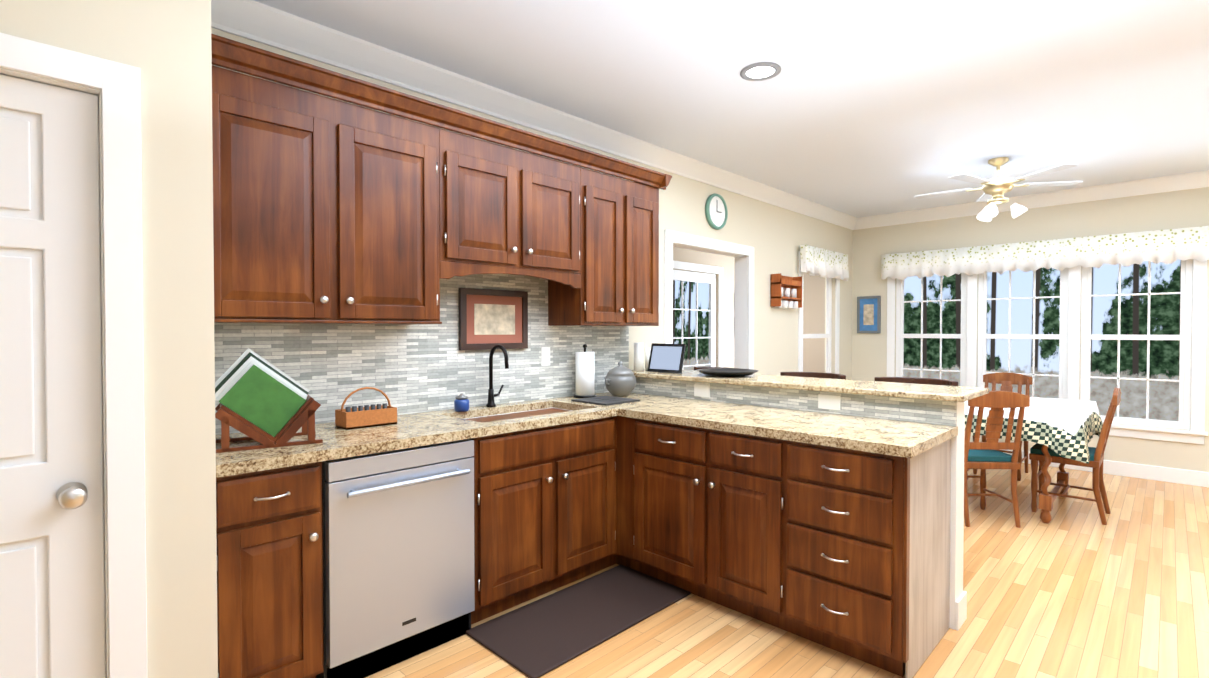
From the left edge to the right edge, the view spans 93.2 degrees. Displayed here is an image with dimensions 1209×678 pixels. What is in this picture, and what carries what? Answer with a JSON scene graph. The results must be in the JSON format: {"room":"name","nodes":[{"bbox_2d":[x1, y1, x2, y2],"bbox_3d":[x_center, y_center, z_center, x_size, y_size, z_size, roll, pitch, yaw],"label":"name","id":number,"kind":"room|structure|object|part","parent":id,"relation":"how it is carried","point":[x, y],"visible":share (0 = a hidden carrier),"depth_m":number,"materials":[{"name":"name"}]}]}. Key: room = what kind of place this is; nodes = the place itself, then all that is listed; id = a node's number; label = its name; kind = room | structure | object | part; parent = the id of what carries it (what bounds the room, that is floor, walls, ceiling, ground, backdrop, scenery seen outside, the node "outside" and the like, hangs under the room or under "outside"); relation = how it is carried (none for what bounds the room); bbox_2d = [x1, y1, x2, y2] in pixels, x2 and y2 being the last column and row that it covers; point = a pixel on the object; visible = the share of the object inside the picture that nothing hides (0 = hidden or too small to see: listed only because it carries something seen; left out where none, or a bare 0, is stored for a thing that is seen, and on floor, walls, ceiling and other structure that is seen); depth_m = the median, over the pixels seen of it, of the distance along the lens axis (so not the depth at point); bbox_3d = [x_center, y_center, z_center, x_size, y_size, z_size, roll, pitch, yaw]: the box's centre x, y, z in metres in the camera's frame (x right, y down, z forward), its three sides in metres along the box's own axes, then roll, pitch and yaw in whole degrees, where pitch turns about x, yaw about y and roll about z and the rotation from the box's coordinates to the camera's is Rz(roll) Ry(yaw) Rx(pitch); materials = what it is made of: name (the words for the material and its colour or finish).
{"room":"kitchen","nodes":[
{"label":"kitchen","id":0,"kind":"room"},
{"bbox_2d":[0,0,217,677],"bbox_3d":[-2.567,-0.016,0.908,0.700,2.734,3.140,1,1,45],"label":"wall","id":1,"kind":"structure","parent":0,"point":[164,46],"depth_m":1.71,"materials":[{"name":"beige paint"}]},
{"bbox_2d":[0,74,105,677],"bbox_3d":[-1.675,0.328,1.336,0.112,2.016,0.760,1,1,45],"label":"pantry door","id":2,"kind":"structure","parent":1,"relation":"in","point":[52,593],"depth_m":1.54,"materials":[{"name":"white wood"}]},
{"bbox_3d":[-1.440,0.426,1.546,0.072,0.063,0.064,1,1,45],"label":"knob","id":3,"kind":"part","parent":2,"relation":"part of","materials":[{"name":"silver metal"}]},
{"bbox_2d":[0,32,147,677],"bbox_3d":[-1.628,0.287,1.421,0.118,2.113,1.123,1,1,45],"label":"door frame","id":4,"kind":"structure","parent":1,"relation":"attached to","point":[117,85],"depth_m":1.61,"materials":[{"name":"white wood"}]},
{"bbox_2d":[211,0,222,15],"bbox_3d":[-1.390,-1.337,1.998,0.570,0.125,0.095,1,1,45],"label":"crown molding","id":5,"kind":"structure","parent":1,"relation":"attached to","point":[214,3],"depth_m":2.31,"materials":[{"name":"white paint"}]},
{"bbox_2d":[211,28,852,379],"bbox_3d":[-0.420,-0.058,3.658,0.120,2.734,10.070,1,1,45],"label":"wall","id":6,"kind":"structure","parent":0,"point":[775,237],"depth_m":5.50,"materials":[{"name":"beige paint"}]},
{"bbox_2d":[211,33,446,324],"bbox_3d":[-1.242,-0.580,2.495,0.334,1.024,0.985,1,1,45],"label":"upper cabinet","id":7,"kind":"object","parent":6,"relation":"attached to","point":[328,210],"depth_m":2.34,"materials":[{"name":"brown wood"}]},
{"bbox_2d":[214,274,628,434],"bbox_3d":[-0.767,0.001,3.215,0.012,0.768,2.669,1,1,45],"label":"backsplash","id":8,"kind":"structure","parent":6,"relation":"attached to","point":[413,368],"depth_m":3.03,"materials":[{"name":"tile"}]},
{"bbox_2d":[458,288,527,349],"bbox_3d":[-0.637,-0.113,3.315,0.026,0.345,0.460,1,1,45],"label":"framed picture","id":9,"kind":"object","parent":8,"relation":"attached to","point":[490,319],"visible":0.94,"depth_m":3.29,"materials":[{"name":"brown"}]},
{"bbox_2d":[541,347,549,365],"bbox_3d":[-0.371,0.110,3.605,0.004,0.116,0.070,1,1,45],"label":"electrical outlet plate","id":10,"kind":"object","parent":8,"relation":"attached to","point":[545,351],"depth_m":3.60,"materials":[{"name":"white plastic"}]},
{"bbox_2d":[447,107,586,280],"bbox_3d":[-0.571,-0.743,3.170,0.334,0.719,0.923,1,1,45],"label":"upper cabinet","id":11,"kind":"object","parent":6,"relation":"attached to","point":[510,210],"depth_m":3.02,"materials":[{"name":"brown wood"}]},
{"bbox_2d":[211,0,858,229],"bbox_3d":[0.719,-1.377,4.635,0.095,0.125,6.810,1,1,45],"label":"crown molding","id":12,"kind":"structure","parent":6,"relation":"attached to","point":[253,20],"depth_m":3.12,"materials":[{"name":"white"}]},
{"bbox_2d":[548,150,662,325],"bbox_3d":[0.012,-0.599,3.761,0.334,1.024,0.733,1,1,45],"label":"upper cabinet","id":13,"kind":"object","parent":6,"relation":"attached to","point":[620,287],"depth_m":3.59,"materials":[{"name":"brown wood"}]},
{"bbox_2d":[664,229,753,368],"bbox_3d":[0.888,0.214,4.984,0.160,2.150,1.330,1,1,45],"label":"door frame","id":14,"kind":"structure","parent":6,"relation":"attached to","point":[743,334],"depth_m":5.33,"materials":[{"name":"white wood"}]},
{"bbox_2d":[705,193,727,229],"bbox_3d":[0.969,-1.100,4.934,0.034,0.310,0.310,1,1,45],"label":"clock","id":15,"kind":"object","parent":6,"relation":"attached to","point":[716,212],"visible":1,"depth_m":4.93,"materials":[{"name":"green"}]},
{"bbox_2d":[770,273,801,308],"bbox_3d":[1.840,-0.476,5.769,0.108,0.332,0.460,1,1,45],"label":"shelf","id":16,"kind":"object","parent":6,"relation":"attached to","point":[785,291],"visible":1,"depth_m":5.73,"materials":[{"name":"brown wood"}]},
{"bbox_2d":[798,251,839,373],"bbox_3d":[2.439,-0.020,6.421,0.051,1.832,1.067,1,1,45],"label":"window","id":17,"kind":"structure","parent":6,"relation":"in","point":[801,336],"depth_m":6.73,"materials":[{"name":"white wood"}]},
{"bbox_2d":[800,245,848,280],"bbox_3d":[2.478,-0.833,6.371,0.118,0.318,1.120,1,1,45],"label":"valance","id":18,"kind":"object","parent":17,"relation":"attached to","point":[822,262],"visible":1,"depth_m":6.24,"materials":[{"name":"fabric"}]},
{"bbox_2d":[673,247,734,367],"bbox_3d":[0.938,-0.102,6.591,0.120,2.734,4.790,1,1,45],"label":"wall","id":19,"kind":"structure","parent":0,"point":[679,254],"depth_m":7.06,"materials":[{"name":"beige paint"}]},
{"bbox_2d":[673,269,715,369],"bbox_3d":[0.987,0.238,6.632,0.040,2.037,1.022,1,1,45],"label":"window","id":20,"kind":"structure","parent":19,"relation":"in","point":[690,276],"depth_m":6.79,"materials":[{"name":"white wood"}]},
{"bbox_2d":[673,260,723,366],"bbox_3d":[1.598,0.189,7.163,0.019,2.135,2.815,1,1,45],"label":"door frame","id":21,"kind":"structure","parent":19,"relation":"attached to","point":[719,271],"depth_m":6.95,"materials":[{"name":"white wood"}]},
{"bbox_2d":[254,0,1208,217],"bbox_3d":[1.321,-1.427,1.828,7.400,0.060,10.250,1,1,45],"label":"ceiling","id":22,"kind":"structure","parent":0,"point":[860,108],"depth_m":3.11,"materials":[{"name":"white paint"}]},
{"bbox_2d":[740,62,780,80],"bbox_3d":[0.824,-1.410,3.018,0.210,0.008,0.210,1,1,45],"label":"recessed light","id":23,"kind":"object","parent":22,"relation":"in","point":[760,71],"visible":1,"depth_m":3.01,"materials":[{"name":"grey"}]},
{"bbox_2d":[914,157,1082,221],"bbox_3d":[3.123,-1.201,4.607,1.118,0.476,1.163,1,1,45],"label":"ceiling fan","id":24,"kind":"object","parent":22,"relation":"hanging from","point":[996,188],"visible":1,"depth_m":4.51,"materials":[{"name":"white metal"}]},
{"bbox_2d":[365,463,1208,677],"bbox_3d":[1.321,1.367,1.870,7.400,0.060,10.250,1,1,45],"label":"floor","id":25,"kind":"structure","parent":0,"point":[1074,588],"depth_m":2.71,"materials":[{"name":"brown wood"}]},
{"bbox_2d":[216,461,322,677],"bbox_3d":[-1.366,0.887,2.189,0.618,0.888,0.345,1,1,45],"label":"base cabinet","id":26,"kind":"object","parent":25,"relation":"on","point":[269,522],"depth_m":1.97,"materials":[{"name":"brown wood"}]},
{"bbox_2d":[215,396,670,477],"bbox_3d":[-0.588,0.410,2.958,0.633,0.040,2.546,1,1,45],"label":"countertop","id":27,"kind":"structure","parent":26,"relation":"on","point":[434,427],"depth_m":2.45,"materials":[{"name":"stone"}]},
{"bbox_2d":[215,348,322,452],"bbox_3d":[-1.307,0.218,2.200,0.369,0.365,0.234,-1,1,-33],"label":"rack","id":28,"kind":"object","parent":27,"relation":"on","point":[264,402],"visible":0.92,"depth_m":2.13,"materials":[{"name":"brown wood"}]},
{"bbox_2d":[335,387,396,429],"bbox_3d":[-1.091,0.307,2.617,0.130,0.174,0.231,1,1,45],"label":"basket","id":29,"kind":"object","parent":27,"relation":"on","point":[360,416],"visible":1,"depth_m":2.57,"materials":[{"name":"wood"}]},
{"bbox_2d":[454,393,468,411],"bbox_3d":[-0.767,0.340,3.072,0.080,0.095,0.080,1,1,45],"label":"jar candle","id":30,"kind":"object","parent":27,"relation":"on","point":[461,402],"visible":1,"depth_m":3.04,"materials":[{"name":"blue ceramic"}]},
{"bbox_2d":[486,344,508,406],"bbox_3d":[-0.578,0.207,3.214,0.192,0.356,0.108,1,1,45],"label":"faucet","id":31,"kind":"object","parent":27,"relation":"on","point":[491,396],"visible":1,"depth_m":3.23,"materials":[{"name":"black metal"}]},
{"bbox_2d":[574,344,595,397],"bbox_3d":[-0.127,0.205,3.716,0.150,0.344,0.150,1,1,45],"label":"paper towel","id":32,"kind":"object","parent":27,"relation":"on","point":[584,374],"visible":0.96,"depth_m":3.66,"materials":[{"name":"white paper"}]},
{"bbox_2d":[316,439,474,677],"bbox_3d":[-0.998,0.884,2.523,0.670,0.886,0.633,1,1,45],"label":"dishwasher","id":33,"kind":"object","parent":25,"relation":"on","point":[398,555],"visible":0.81,"depth_m":2.29,"materials":[{"name":"grey metal"}]},
{"bbox_2d":[465,408,607,624],"bbox_3d":[-0.462,0.873,3.101,0.618,0.888,0.927,1,1,45],"label":"base cabinet","id":34,"kind":"object","parent":25,"relation":"on","point":[541,494],"depth_m":2.82,"materials":[{"name":"brown wood"}]},
{"bbox_2d":[559,392,657,403],"bbox_3d":[0.079,0.400,3.628,0.390,0.040,0.656,1,1,45],"label":"countertop","id":35,"kind":"structure","parent":34,"relation":"on","point":[632,395],"depth_m":3.75,"materials":[{"name":"stone"}]},
{"bbox_2d":[571,396,639,405],"bbox_3d":[0.008,0.376,3.499,0.298,0.010,0.298,1,1,45],"label":"trivet","id":36,"kind":"object","parent":35,"relation":"on","point":[606,400],"visible":1,"depth_m":3.45,"materials":[{"name":"stone"}]},
{"bbox_2d":[605,361,635,395],"bbox_3d":[0.106,0.262,3.796,0.210,0.228,0.280,1,1,45],"label":"canister","id":37,"kind":"object","parent":35,"relation":"on","point":[620,379],"visible":1,"depth_m":3.72,"materials":[{"name":"grey metal"}]},
{"bbox_2d":[466,565,690,677],"bbox_3d":[-0.091,1.316,2.761,0.500,0.013,1.030,1,1,45],"label":"floor mat","id":38,"kind":"object","parent":25,"relation":"on","point":[543,636],"visible":1,"depth_m":2.67,"materials":[{"name":"brown rubber"}]},
{"bbox_2d":[644,420,687,590],"bbox_3d":[0.581,0.873,3.145,0.544,0.888,0.644,1,1,45],"label":"base cabinet","id":39,"kind":"object","parent":25,"relation":"on","point":[665,444],"depth_m":2.96,"materials":[{"name":"brown wood"}]},
{"bbox_2d":[694,367,740,370],"bbox_3d":[0.845,0.764,4.394,0.460,1.071,0.449,1,1,45],"label":"bar stool","id":40,"kind":"object","parent":25,"relation":"on","point":[695,368],"visible":0.02,"depth_m":4.56,"materials":[{"name":"brown wood"}]},
{"bbox_2d":[688,426,763,621],"bbox_3d":[0.837,0.877,2.891,0.476,0.888,0.644,1,1,45],"label":"base cabinet","id":41,"kind":"object","parent":25,"relation":"on","point":[726,469],"depth_m":2.71,"materials":[{"name":"brown wood"}]},
{"bbox_2d":[780,372,845,378],"bbox_3d":[1.378,0.772,3.867,0.460,1.071,0.449,1,1,45],"label":"bar stool","id":42,"kind":"object","parent":25,"relation":"on","point":[820,375],"visible":0.02,"depth_m":4.00,"materials":[{"name":"brown wood"}]},
{"bbox_2d":[764,437,950,677],"bbox_3d":[1.154,0.881,2.577,0.568,0.888,0.644,1,1,45],"label":"base cabinet","id":43,"kind":"object","parent":25,"relation":"on","point":[844,551],"depth_m":2.34,"materials":[{"name":"brown wood"}]},
{"bbox_2d":[619,397,957,457],"bbox_3d":[0.845,0.411,2.869,1.470,0.040,0.656,1,1,45],"label":"countertop","id":44,"kind":"structure","parent":43,"relation":"on","point":[907,439],"depth_m":2.64,"materials":[{"name":"stone"}]},
{"bbox_2d":[874,377,957,385],"bbox_3d":[1.833,0.779,3.416,0.460,1.071,0.449,1,1,45],"label":"bar stool","id":45,"kind":"object","parent":25,"relation":"on","point":[930,381],"visible":0.08,"depth_m":3.54,"materials":[{"name":"brown wood"}]},
{"bbox_2d":[964,391,1029,527],"bbox_3d":[2.704,0.827,4.139,0.400,0.954,0.492,0,1,3],"label":"dining chair","id":46,"kind":"object","parent":25,"relation":"on","point":[983,456],"visible":0.75,"depth_m":3.97,"materials":[{"name":"brown wood"}]},
{"bbox_2d":[972,372,1032,480],"bbox_3d":[3.793,0.807,5.453,0.400,0.954,0.492,1,1,45],"label":"dining chair","id":47,"kind":"object","parent":25,"relation":"on","point":[1007,380],"visible":0.33,"depth_m":5.54,"materials":[{"name":"brown wood"}]},
{"bbox_2d":[965,397,1102,523],"bbox_3d":[3.203,0.900,4.617,1.210,0.790,1.261,1,1,45],"label":"dining table","id":48,"kind":"object","parent":25,"relation":"on","point":[1068,428],"visible":0.52,"depth_m":4.02,"materials":[{"name":"white fabric"}]},
{"bbox_2d":[1029,388,1120,524],"bbox_3d":[3.502,0.826,4.255,0.492,0.954,0.400,1,1,45],"label":"dining chair","id":49,"kind":"object","parent":25,"relation":"on","point":[1095,464],"visible":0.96,"depth_m":4.18,"materials":[{"name":"brown wood"}]},
{"bbox_2d":[803,272,824,372],"bbox_3d":[2.978,-0.121,7.857,0.960,2.734,0.120,1,1,45],"label":"wall","id":50,"kind":"structure","parent":0,"point":[813,318],"depth_m":7.86,"materials":[{"name":"beige paint"}]},
{"bbox_2d":[949,402,964,629],"bbox_3d":[0.889,0.791,3.394,2.130,1.045,0.140,1,1,45],"label":"wall","id":51,"kind":"structure","parent":0,"point":[957,518],"depth_m":2.61,"materials":[{"name":"white paint"}]},
{"bbox_2d":[631,377,956,425],"bbox_3d":[0.846,0.326,3.322,2.100,0.114,0.011,1,1,45],"label":"backsplash","id":52,"kind":"structure","parent":51,"relation":"attached to","point":[939,412],"depth_m":3.06,"materials":[{"name":"tile"}]},
{"bbox_2d":[694,384,709,397],"bbox_3d":[0.606,0.322,3.549,0.116,0.074,0.004,1,1,45],"label":"electrical outlet plate","id":53,"kind":"object","parent":52,"relation":"attached to","point":[699,390],"depth_m":3.54,"materials":[{"name":"white plastic"}]},
{"bbox_2d":[818,394,839,409],"bbox_3d":[1.174,0.331,2.986,0.116,0.074,0.004,1,1,45],"label":"electrical outlet plate","id":54,"kind":"object","parent":52,"relation":"attached to","point":[831,402],"depth_m":2.98,"materials":[{"name":"white plastic"}]},
{"bbox_2d":[631,369,988,401],"bbox_3d":[0.995,0.252,3.454,2.156,0.028,0.495,1,1,45],"label":"bar","id":55,"kind":"object","parent":51,"relation":"on","point":[932,392],"visible":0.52,"depth_m":3.06,"materials":[{"name":"stone"}]},
{"bbox_2d":[634,343,646,370],"bbox_3d":[0.246,0.127,4.106,0.069,0.200,0.069,1,1,33],"label":"candle","id":56,"kind":"object","parent":55,"relation":"on","point":[638,356],"depth_m":4.08,"materials":[{"name":"white wax"}]},
{"bbox_2d":[647,348,650,369],"bbox_3d":[0.330,0.146,4.149,0.069,0.160,0.069,1,1,33],"label":"candle","id":57,"kind":"object","parent":55,"relation":"on","point":[648,349],"depth_m":4.12,"materials":[{"name":"white wax"}]},
{"bbox_2d":[647,343,685,373],"bbox_3d":[0.434,0.131,3.927,0.290,0.197,0.090,1,1,45],"label":"frame","id":58,"kind":"object","parent":55,"relation":"on","point":[666,358],"visible":1,"depth_m":3.90,"materials":[{"name":"black plastic"}]},
{"bbox_2d":[697,368,757,376],"bbox_3d":[0.785,0.216,3.657,0.390,0.034,0.390,1,1,45],"label":"platter","id":59,"kind":"object","parent":55,"relation":"on","point":[729,372],"visible":1,"depth_m":3.60,"materials":[{"name":"black ceramic"}]},
{"bbox_2d":[955,591,966,630],"bbox_3d":[0.905,1.248,3.395,2.127,0.130,0.155,1,1,45],"label":"baseboard","id":60,"kind":"structure","parent":51,"relation":"attached to","point":[960,610],"depth_m":2.63,"materials":[{"name":"white wood"}]},
{"bbox_2d":[852,187,1208,471],"bbox_3d":[5.255,-0.079,5.040,6.000,2.734,0.120,1,1,45],"label":"wall","id":61,"kind":"structure","parent":0,"point":[1187,208],"depth_m":5.74,"materials":[{"name":"beige paint"}]},
{"bbox_2d":[857,296,880,332],"bbox_3d":[3.215,-0.295,6.949,0.270,0.450,0.028,1,1,45],"label":"picture","id":62,"kind":"object","parent":61,"relation":"attached to","point":[868,314],"visible":0.96,"depth_m":6.94,"materials":[{"name":"blue"}]},
{"bbox_2d":[859,170,1208,228],"bbox_3d":[5.221,-1.381,4.901,5.880,0.125,0.095,1,1,45],"label":"crown molding","id":63,"kind":"structure","parent":61,"relation":"attached to","point":[1193,180],"depth_m":5.62,"materials":[{"name":"white"}]},
{"bbox_2d":[887,259,1207,443],"bbox_3d":[4.317,-0.012,5.906,2.657,1.832,0.137,1,1,45],"label":"window","id":64,"kind":"structure","parent":61,"relation":"in","point":[1074,354],"depth_m":5.57,"materials":[{"name":"white wood"}]},
{"bbox_2d":[881,226,1208,279],"bbox_3d":[4.381,-0.822,5.695,3.080,0.320,0.119,1,1,45],"label":"valance","id":65,"kind":"object","parent":64,"relation":"attached to","point":[1169,246],"visible":1,"depth_m":5.60,"materials":[{"name":"fabric"}]},
{"bbox_2d":[1003,450,1208,486],"bbox_3d":[5.206,1.224,5.009,5.999,0.130,0.018,1,1,45],"label":"baseboard","id":66,"kind":"structure","parent":61,"relation":"attached to","point":[1175,475],"depth_m":5.21,"materials":[{"name":"white wood"}]},
{"label":"outside","id":67,"kind":"structure","parent":0,"visible":0},
{"bbox_2d":[673,259,1180,420],"bbox_3d":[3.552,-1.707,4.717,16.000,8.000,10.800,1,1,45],"label":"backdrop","id":68,"kind":"structure","parent":67,"point":[1164,355],"depth_m":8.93,"materials":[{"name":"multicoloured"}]}
]}

